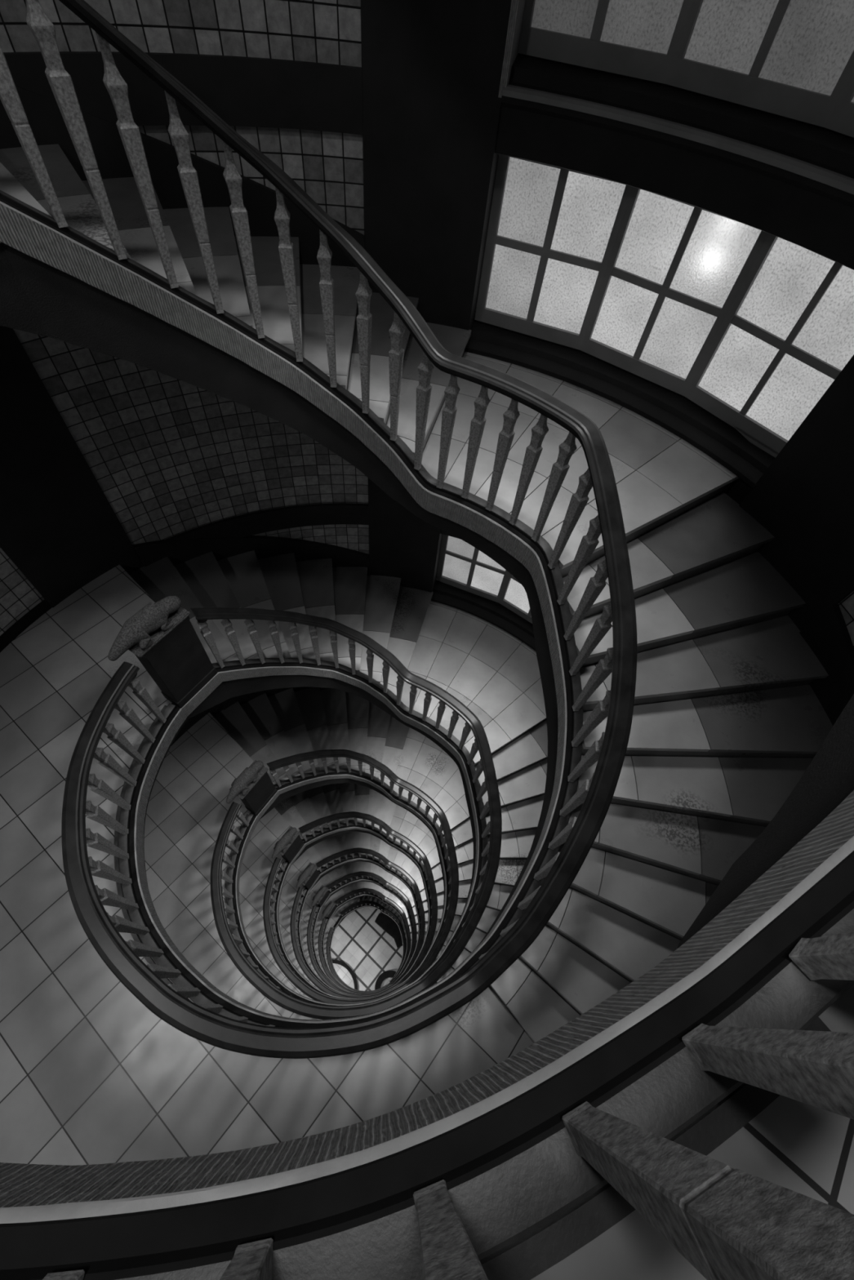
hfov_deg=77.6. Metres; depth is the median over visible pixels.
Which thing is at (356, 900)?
stair step
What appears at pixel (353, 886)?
stair step
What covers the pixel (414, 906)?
stair step
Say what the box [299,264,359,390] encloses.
stair step
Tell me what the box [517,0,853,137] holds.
window
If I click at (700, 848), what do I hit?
stair step
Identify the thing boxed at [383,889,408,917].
floor
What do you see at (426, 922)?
stair step
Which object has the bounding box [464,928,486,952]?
stair step
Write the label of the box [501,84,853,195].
trim
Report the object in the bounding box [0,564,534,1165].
floor
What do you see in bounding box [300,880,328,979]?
floor
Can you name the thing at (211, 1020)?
balustrade
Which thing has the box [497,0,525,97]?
trim
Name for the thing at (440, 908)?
stair step
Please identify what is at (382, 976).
plinth
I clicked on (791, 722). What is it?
stair step
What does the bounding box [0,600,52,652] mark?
baseboard
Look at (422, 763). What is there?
floor
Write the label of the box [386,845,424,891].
floor
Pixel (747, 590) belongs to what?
stair step
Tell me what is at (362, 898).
stair step
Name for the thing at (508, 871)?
stair step
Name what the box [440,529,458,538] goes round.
wall
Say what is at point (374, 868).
stair step
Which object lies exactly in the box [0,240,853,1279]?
stair stringer
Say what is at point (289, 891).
floor
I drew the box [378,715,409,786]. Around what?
stair step
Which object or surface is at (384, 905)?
floor
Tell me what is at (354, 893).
balustrade
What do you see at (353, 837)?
stair step
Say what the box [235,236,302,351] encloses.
stair step
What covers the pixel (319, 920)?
floor
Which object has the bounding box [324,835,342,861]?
stair step
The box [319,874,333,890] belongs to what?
stair step
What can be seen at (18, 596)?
wall
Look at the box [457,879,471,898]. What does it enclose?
stair step
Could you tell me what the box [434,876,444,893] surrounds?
stair step
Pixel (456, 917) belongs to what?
stair step
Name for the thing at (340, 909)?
stair step
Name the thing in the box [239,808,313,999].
floor
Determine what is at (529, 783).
stair step
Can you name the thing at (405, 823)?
floor
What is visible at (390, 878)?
floor
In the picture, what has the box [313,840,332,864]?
stair step
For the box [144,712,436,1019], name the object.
floor
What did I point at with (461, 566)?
window
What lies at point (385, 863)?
balustrade
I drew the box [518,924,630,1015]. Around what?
stair step
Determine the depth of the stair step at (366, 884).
23.90 m
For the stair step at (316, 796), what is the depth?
13.32 m
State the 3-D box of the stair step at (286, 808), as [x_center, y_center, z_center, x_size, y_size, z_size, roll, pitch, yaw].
[-3.471,4.136,12.914,0.578,0.300,1.886,-35,67,-24]
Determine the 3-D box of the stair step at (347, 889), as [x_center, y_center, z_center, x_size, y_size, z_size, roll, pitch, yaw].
[-3.759,10.464,23.610,0.577,0.300,1.876,-26,63,-20]
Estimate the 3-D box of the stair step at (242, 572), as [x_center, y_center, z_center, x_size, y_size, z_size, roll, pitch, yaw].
[-2.150,-0.394,6.892,0.577,0.300,1.876,-26,63,-20]
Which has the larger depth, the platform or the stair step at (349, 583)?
the platform
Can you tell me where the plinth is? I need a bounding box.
[374,970,395,990]
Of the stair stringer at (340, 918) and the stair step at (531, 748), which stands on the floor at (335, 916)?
the stair stringer at (340, 918)
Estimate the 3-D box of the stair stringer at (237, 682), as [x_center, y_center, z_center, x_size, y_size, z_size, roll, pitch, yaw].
[-1.033,2.622,6.871,3.806,4.600,3.887,8,57,0]
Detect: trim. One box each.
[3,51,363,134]
[164,502,368,542]
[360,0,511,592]
[431,580,535,650]
[465,320,774,504]
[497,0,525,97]
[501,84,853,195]
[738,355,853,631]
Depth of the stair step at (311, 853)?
15.99 m
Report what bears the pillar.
attached to the wall at (171, 456)
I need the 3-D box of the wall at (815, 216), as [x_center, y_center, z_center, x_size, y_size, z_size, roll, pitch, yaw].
[1.976,-3.272,3.613,3.461,0.510,1.024,34,60,16]
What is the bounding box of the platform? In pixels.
[331,959,357,990]
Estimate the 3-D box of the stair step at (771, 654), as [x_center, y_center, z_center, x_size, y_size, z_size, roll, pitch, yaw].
[2.107,0.245,4.254,2.057,0.300,0.617,-8,58,-11]
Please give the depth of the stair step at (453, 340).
4.50 m
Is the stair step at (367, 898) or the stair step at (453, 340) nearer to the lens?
the stair step at (453, 340)
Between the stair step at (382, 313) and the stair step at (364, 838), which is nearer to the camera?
the stair step at (382, 313)
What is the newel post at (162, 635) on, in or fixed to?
on the stair stringer at (80, 296)
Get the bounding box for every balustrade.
[0,0,636,1058]
[0,850,853,1279]
[189,607,502,1019]
[262,749,458,1004]
[289,811,437,998]
[306,847,425,995]
[317,871,417,993]
[325,888,410,991]
[340,900,406,982]
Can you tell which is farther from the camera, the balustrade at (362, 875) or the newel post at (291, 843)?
the balustrade at (362, 875)
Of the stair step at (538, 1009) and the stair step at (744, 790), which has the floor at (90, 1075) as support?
the stair step at (538, 1009)
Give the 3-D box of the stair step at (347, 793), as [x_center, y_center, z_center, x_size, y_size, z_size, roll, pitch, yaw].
[-2.081,3.968,14.114,0.577,0.300,1.837,-12,59,-13]
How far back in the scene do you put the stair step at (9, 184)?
2.67 m
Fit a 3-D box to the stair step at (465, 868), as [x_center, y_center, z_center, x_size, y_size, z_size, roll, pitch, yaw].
[1.463,4.589,10.942,2.057,0.300,0.617,-8,58,-11]
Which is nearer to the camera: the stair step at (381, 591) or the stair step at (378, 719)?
the stair step at (381, 591)
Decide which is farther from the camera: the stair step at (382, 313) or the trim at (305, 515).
the trim at (305, 515)
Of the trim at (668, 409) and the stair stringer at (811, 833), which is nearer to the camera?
the stair stringer at (811, 833)
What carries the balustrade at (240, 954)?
on the stair stringer at (237, 682)
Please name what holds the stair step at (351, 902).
attached to the stair stringer at (365, 905)
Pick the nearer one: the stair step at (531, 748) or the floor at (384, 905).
the stair step at (531, 748)
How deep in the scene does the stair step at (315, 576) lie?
7.41 m
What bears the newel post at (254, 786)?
on the stair stringer at (237, 682)
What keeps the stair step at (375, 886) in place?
attached to the stair stringer at (340, 918)
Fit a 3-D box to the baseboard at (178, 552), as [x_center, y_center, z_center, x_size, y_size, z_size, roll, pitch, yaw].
[-2.207,-1.073,7.372,2.875,1.862,0.329,-16,60,-15]
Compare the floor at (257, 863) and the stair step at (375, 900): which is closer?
the floor at (257, 863)
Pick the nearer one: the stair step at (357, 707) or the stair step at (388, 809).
the stair step at (357, 707)
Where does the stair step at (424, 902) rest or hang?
attached to the stair stringer at (342, 864)
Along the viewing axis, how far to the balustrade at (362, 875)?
19.89 m
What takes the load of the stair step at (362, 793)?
attached to the stair stringer at (330, 834)
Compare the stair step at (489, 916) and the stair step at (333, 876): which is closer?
the stair step at (489, 916)
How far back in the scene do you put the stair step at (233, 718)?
9.54 m
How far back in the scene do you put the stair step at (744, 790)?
4.01 m
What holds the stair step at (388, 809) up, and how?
on the floor at (405, 823)
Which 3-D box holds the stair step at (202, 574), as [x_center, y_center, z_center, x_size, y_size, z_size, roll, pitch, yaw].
[-2.496,-0.323,6.573,0.578,0.300,1.886,-31,65,-23]
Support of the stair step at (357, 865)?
attached to the stair stringer at (360, 880)
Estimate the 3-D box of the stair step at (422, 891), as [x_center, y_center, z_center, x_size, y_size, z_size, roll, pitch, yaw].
[0.535,8.001,17.728,2.034,0.300,0.615,-20,61,-17]
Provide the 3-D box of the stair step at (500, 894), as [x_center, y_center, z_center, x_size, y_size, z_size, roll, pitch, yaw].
[1.738,3.842,7.386,2.100,0.300,0.615,8,57,0]
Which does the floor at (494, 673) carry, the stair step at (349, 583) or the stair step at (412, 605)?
the stair step at (412, 605)
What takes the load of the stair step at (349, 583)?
attached to the stair stringer at (237, 682)
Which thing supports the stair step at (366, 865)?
attached to the stair stringer at (360, 880)
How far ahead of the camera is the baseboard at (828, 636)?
4.10 m
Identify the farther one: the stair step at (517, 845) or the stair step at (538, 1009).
the stair step at (517, 845)
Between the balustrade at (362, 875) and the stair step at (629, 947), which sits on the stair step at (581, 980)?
the stair step at (629, 947)
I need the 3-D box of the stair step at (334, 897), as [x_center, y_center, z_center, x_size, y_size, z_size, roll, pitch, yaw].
[-4.436,10.652,22.945,0.578,0.300,1.886,-35,67,-24]
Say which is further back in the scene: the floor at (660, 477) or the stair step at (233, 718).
the stair step at (233, 718)
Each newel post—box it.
[107,595,217,708]
[226,760,277,816]
[271,826,304,863]
[296,862,319,889]
[311,884,329,906]
[321,900,336,919]
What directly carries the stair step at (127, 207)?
attached to the stair stringer at (80, 296)
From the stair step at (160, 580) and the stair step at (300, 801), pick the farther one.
the stair step at (300, 801)
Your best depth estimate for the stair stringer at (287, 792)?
10.62 m
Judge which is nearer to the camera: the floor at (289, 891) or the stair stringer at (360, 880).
the floor at (289, 891)
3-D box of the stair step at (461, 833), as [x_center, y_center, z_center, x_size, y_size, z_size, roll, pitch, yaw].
[1.179,3.658,11.040,2.034,0.300,0.615,-20,61,-17]
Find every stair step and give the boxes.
[0,143,132,259]
[0,162,52,217]
[82,177,197,295]
[128,556,239,662]
[163,206,253,327]
[174,551,266,659]
[213,701,288,784]
[217,550,291,657]
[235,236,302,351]
[240,693,305,777]
[257,552,315,659]
[267,687,319,773]
[274,797,311,839]
[288,791,323,832]
[294,687,335,770]
[295,558,335,662]
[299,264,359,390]
[302,845,325,870]
[305,786,334,828]
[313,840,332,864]
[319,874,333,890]
[320,688,349,768]
[321,783,345,825]
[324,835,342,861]
[327,869,339,885]
[329,893,338,903]
[332,566,367,671]
[335,832,351,857]
[335,865,347,882]
[335,888,345,897]
[336,906,343,915]
[337,782,355,822]
[342,884,351,893]
[342,902,348,909]
[343,862,355,879]
[345,691,368,772]
[346,831,359,854]
[346,899,354,906]
[347,292,418,424]
[349,882,357,891]
[352,861,362,876]
[353,897,359,903]
[354,783,369,823]
[356,881,364,888]
[359,831,370,855]
[359,895,365,901]
[360,574,400,683]
[361,861,370,876]
[364,701,390,778]
[364,881,371,888]
[365,895,372,901]
[367,788,383,828]
[368,834,381,858]
[370,862,379,877]
[371,882,378,890]
[371,896,377,902]
[377,795,396,833]
[377,840,390,861]
[377,866,386,879]
[377,885,384,894]
[377,898,382,905]
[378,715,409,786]
[380,586,433,696]
[386,322,471,453]
[412,905,417,915]
[414,914,417,923]
[419,888,426,901]
[422,899,427,911]
[424,910,427,921]
[425,920,427,931]
[431,862,442,880]
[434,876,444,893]
[435,919,440,931]
[435,945,444,959]
[436,891,444,906]
[436,966,453,982]
[437,905,443,919]
[443,817,472,849]
[443,930,453,946]
[448,838,473,864]
[449,915,460,931]
[451,948,471,969]
[454,897,466,915]
[457,859,473,881]
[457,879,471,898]
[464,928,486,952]
[474,719,547,788]
[475,906,499,933]
[481,758,546,811]
[485,794,544,835]
[486,858,526,886]
[486,884,513,911]
[487,828,536,859]
[489,958,579,1042]
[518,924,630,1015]
[546,888,680,982]
[557,842,717,940]
[562,492,773,619]
[567,802,765,885]
[573,551,805,667]
[576,755,813,826]
[579,615,828,711]
[581,684,832,758]
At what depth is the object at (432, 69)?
4.05 m
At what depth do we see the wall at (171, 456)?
4.87 m
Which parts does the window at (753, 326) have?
pane, pane, pane, pane, pane, pane, pane, pane, pane, pane, pane, pane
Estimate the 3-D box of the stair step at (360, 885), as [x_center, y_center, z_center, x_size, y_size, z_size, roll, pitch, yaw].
[-3.047,10.483,24.145,0.577,0.300,1.837,-12,59,-13]
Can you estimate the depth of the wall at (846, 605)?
3.99 m
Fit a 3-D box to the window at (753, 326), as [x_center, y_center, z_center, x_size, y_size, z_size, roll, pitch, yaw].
[1.867,-2.711,4.360,3.178,1.375,0.331,34,60,16]
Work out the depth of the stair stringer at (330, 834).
13.97 m
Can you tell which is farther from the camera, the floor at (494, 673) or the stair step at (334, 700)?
the stair step at (334, 700)
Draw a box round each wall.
[0,0,368,554]
[0,547,48,635]
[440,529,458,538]
[494,53,853,269]
[838,591,853,647]
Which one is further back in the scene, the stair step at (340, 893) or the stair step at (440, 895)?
the stair step at (340, 893)
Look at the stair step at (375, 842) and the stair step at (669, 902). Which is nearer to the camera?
the stair step at (669, 902)
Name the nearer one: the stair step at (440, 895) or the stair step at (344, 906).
the stair step at (440, 895)
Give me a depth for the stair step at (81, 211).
3.19 m
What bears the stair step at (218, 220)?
attached to the stair stringer at (80, 296)
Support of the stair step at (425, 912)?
attached to the stair stringer at (342, 864)
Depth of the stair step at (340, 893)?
22.90 m
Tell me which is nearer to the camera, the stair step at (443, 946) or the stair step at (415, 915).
the stair step at (443, 946)
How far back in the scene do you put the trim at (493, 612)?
8.40 m
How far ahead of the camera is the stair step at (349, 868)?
20.13 m
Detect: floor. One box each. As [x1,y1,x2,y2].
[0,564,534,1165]
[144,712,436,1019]
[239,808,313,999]
[278,853,319,989]
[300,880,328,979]
[314,897,332,973]
[324,911,340,968]
[330,906,403,991]
[382,902,403,926]
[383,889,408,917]
[384,871,414,906]
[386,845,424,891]
[389,804,439,867]
[393,728,469,835]
[400,600,546,766]
[421,351,739,577]
[530,984,853,1279]
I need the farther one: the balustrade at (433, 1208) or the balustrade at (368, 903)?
the balustrade at (368, 903)
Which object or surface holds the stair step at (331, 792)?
attached to the stair stringer at (330, 834)
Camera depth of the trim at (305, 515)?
6.95 m
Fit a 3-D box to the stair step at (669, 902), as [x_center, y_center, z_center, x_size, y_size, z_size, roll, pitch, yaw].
[1.961,2.004,4.055,2.093,0.300,0.617,21,58,8]
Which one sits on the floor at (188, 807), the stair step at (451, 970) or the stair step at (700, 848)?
the stair step at (451, 970)
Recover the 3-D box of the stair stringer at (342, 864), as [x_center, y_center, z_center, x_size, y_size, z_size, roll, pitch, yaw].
[-1.998,9.137,16.902,3.806,4.600,3.887,8,57,0]
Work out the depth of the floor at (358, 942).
28.43 m
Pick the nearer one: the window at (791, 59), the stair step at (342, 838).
the window at (791, 59)
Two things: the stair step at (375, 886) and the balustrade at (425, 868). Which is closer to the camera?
the balustrade at (425, 868)
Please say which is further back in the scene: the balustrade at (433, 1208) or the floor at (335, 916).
the floor at (335, 916)
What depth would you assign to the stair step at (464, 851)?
10.68 m
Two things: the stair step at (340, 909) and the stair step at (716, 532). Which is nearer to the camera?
the stair step at (716, 532)
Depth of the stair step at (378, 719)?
11.04 m
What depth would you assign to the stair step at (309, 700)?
10.46 m
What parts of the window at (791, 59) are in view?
pane, pane, pane, pane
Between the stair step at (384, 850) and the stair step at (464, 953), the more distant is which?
the stair step at (384, 850)
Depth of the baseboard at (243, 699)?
10.07 m
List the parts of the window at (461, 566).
pane, pane, pane, pane, pane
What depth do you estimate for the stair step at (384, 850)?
17.59 m
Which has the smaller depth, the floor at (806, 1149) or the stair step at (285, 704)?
the floor at (806, 1149)
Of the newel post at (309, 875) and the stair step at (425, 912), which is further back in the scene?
the stair step at (425, 912)
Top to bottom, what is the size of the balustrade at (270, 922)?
4.969 m
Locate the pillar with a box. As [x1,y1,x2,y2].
[0,325,222,745]
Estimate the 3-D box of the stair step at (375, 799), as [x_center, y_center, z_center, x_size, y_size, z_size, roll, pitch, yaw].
[-1.450,4.181,14.515,0.577,0.300,1.863,8,57,0]
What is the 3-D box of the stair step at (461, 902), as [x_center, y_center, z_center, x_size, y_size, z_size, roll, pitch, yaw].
[1.511,5.445,10.868,2.082,0.300,0.616,8,57,0]
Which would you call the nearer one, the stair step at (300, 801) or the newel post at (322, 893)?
the stair step at (300, 801)
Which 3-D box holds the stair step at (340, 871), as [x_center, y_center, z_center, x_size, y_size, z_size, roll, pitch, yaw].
[-3.437,8.293,20.267,0.577,0.300,1.876,-26,63,-20]
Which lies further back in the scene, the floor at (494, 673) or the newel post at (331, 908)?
the newel post at (331, 908)
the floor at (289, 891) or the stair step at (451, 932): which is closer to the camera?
the stair step at (451, 932)
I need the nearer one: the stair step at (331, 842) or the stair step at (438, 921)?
the stair step at (438, 921)
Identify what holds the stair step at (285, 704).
attached to the stair stringer at (287, 792)
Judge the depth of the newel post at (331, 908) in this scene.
21.16 m
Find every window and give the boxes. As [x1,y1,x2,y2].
[435,533,532,623]
[474,154,853,457]
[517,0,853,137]
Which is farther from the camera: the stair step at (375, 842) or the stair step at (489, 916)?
the stair step at (375, 842)
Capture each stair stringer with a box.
[0,200,566,1022]
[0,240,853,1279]
[217,666,479,1005]
[270,774,446,999]
[299,826,429,995]
[313,857,418,993]
[323,879,412,991]
[330,894,407,988]
[342,905,403,975]
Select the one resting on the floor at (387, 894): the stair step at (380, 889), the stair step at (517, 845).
the stair step at (380, 889)
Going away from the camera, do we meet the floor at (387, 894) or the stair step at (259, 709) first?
the stair step at (259, 709)
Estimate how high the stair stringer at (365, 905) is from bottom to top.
4.293 m
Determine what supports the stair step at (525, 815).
attached to the stair stringer at (237, 682)
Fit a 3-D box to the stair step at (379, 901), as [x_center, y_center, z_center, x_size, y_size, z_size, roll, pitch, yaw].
[-2.244,13.085,28.035,0.577,0.300,1.940,8,57,0]
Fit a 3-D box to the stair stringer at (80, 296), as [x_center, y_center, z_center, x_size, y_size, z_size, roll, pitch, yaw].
[-0.712,0.450,3.527,3.806,4.600,3.887,8,57,0]
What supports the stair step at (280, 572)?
attached to the stair stringer at (237, 682)
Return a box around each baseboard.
[0,85,364,266]
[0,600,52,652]
[132,535,369,575]
[220,686,328,710]
[799,604,853,725]
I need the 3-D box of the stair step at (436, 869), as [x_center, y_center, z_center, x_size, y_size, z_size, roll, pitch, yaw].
[0.857,5.829,14.384,2.034,0.300,0.615,-20,61,-17]
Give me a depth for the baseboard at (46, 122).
3.90 m
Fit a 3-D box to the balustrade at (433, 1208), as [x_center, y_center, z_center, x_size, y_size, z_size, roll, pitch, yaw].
[-0.307,-2.130,-0.482,3.765,4.969,3.749,30,59,14]
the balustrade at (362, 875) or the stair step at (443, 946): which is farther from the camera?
the balustrade at (362, 875)
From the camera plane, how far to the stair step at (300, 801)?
13.03 m

